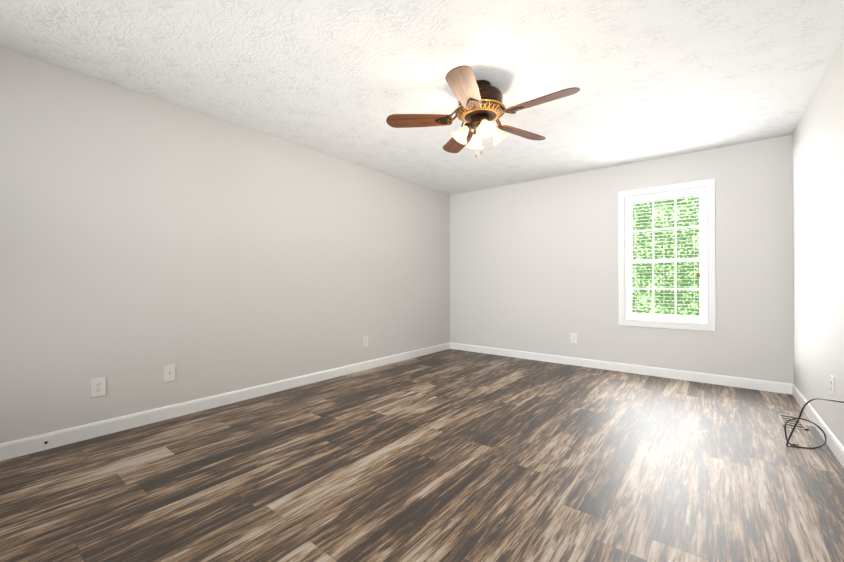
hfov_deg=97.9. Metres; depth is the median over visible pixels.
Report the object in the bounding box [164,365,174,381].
cable jack
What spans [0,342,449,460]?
baseboard
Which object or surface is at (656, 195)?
window blinds
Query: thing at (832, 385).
electrical outlet
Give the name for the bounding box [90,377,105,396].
electrical outlet
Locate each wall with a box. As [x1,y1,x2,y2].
[0,47,449,443]
[450,135,793,383]
[793,39,843,446]
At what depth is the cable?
2.34 m
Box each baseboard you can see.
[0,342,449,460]
[450,342,792,394]
[792,384,843,467]
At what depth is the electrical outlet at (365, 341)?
4.43 m
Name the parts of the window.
window sashes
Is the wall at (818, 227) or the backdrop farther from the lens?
the backdrop
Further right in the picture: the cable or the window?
the cable
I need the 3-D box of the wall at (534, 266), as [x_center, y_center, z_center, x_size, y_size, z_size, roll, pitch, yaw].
[2.009,-0.150,4.712,3.880,2.440,0.150,0,0,38]
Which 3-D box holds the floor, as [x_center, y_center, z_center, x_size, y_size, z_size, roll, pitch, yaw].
[0.253,1.119,2.493,4.180,0.120,5.800,0,0,38]
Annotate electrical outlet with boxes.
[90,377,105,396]
[363,336,367,346]
[571,333,576,342]
[830,375,834,396]
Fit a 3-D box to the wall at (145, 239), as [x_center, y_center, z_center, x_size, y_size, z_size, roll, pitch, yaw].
[-1.326,-0.155,3.751,0.150,2.440,5.800,0,0,38]
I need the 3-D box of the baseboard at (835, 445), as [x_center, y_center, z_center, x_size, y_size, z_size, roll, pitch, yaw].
[1.768,1.003,1.292,0.013,0.100,5.474,0,0,38]
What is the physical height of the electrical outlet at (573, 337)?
0.124 m
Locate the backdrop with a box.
[632,195,699,315]
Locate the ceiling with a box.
[0,0,843,194]
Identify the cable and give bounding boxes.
[784,398,843,448]
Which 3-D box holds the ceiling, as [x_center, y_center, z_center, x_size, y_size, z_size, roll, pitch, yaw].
[0.253,-1.441,2.505,4.180,0.120,5.800,0,0,38]
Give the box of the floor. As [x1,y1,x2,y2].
[0,349,843,561]
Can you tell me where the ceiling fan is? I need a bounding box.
[386,65,579,156]
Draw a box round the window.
[618,178,715,330]
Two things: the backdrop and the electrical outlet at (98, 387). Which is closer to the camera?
the electrical outlet at (98, 387)
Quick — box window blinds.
[625,187,705,322]
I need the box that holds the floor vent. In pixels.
[776,413,808,430]
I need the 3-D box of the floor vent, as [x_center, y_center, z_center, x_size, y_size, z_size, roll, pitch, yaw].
[2.785,1.058,2.769,0.135,0.005,0.335,0,0,38]
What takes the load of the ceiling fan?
hanging from the ceiling
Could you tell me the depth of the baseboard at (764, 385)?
4.19 m

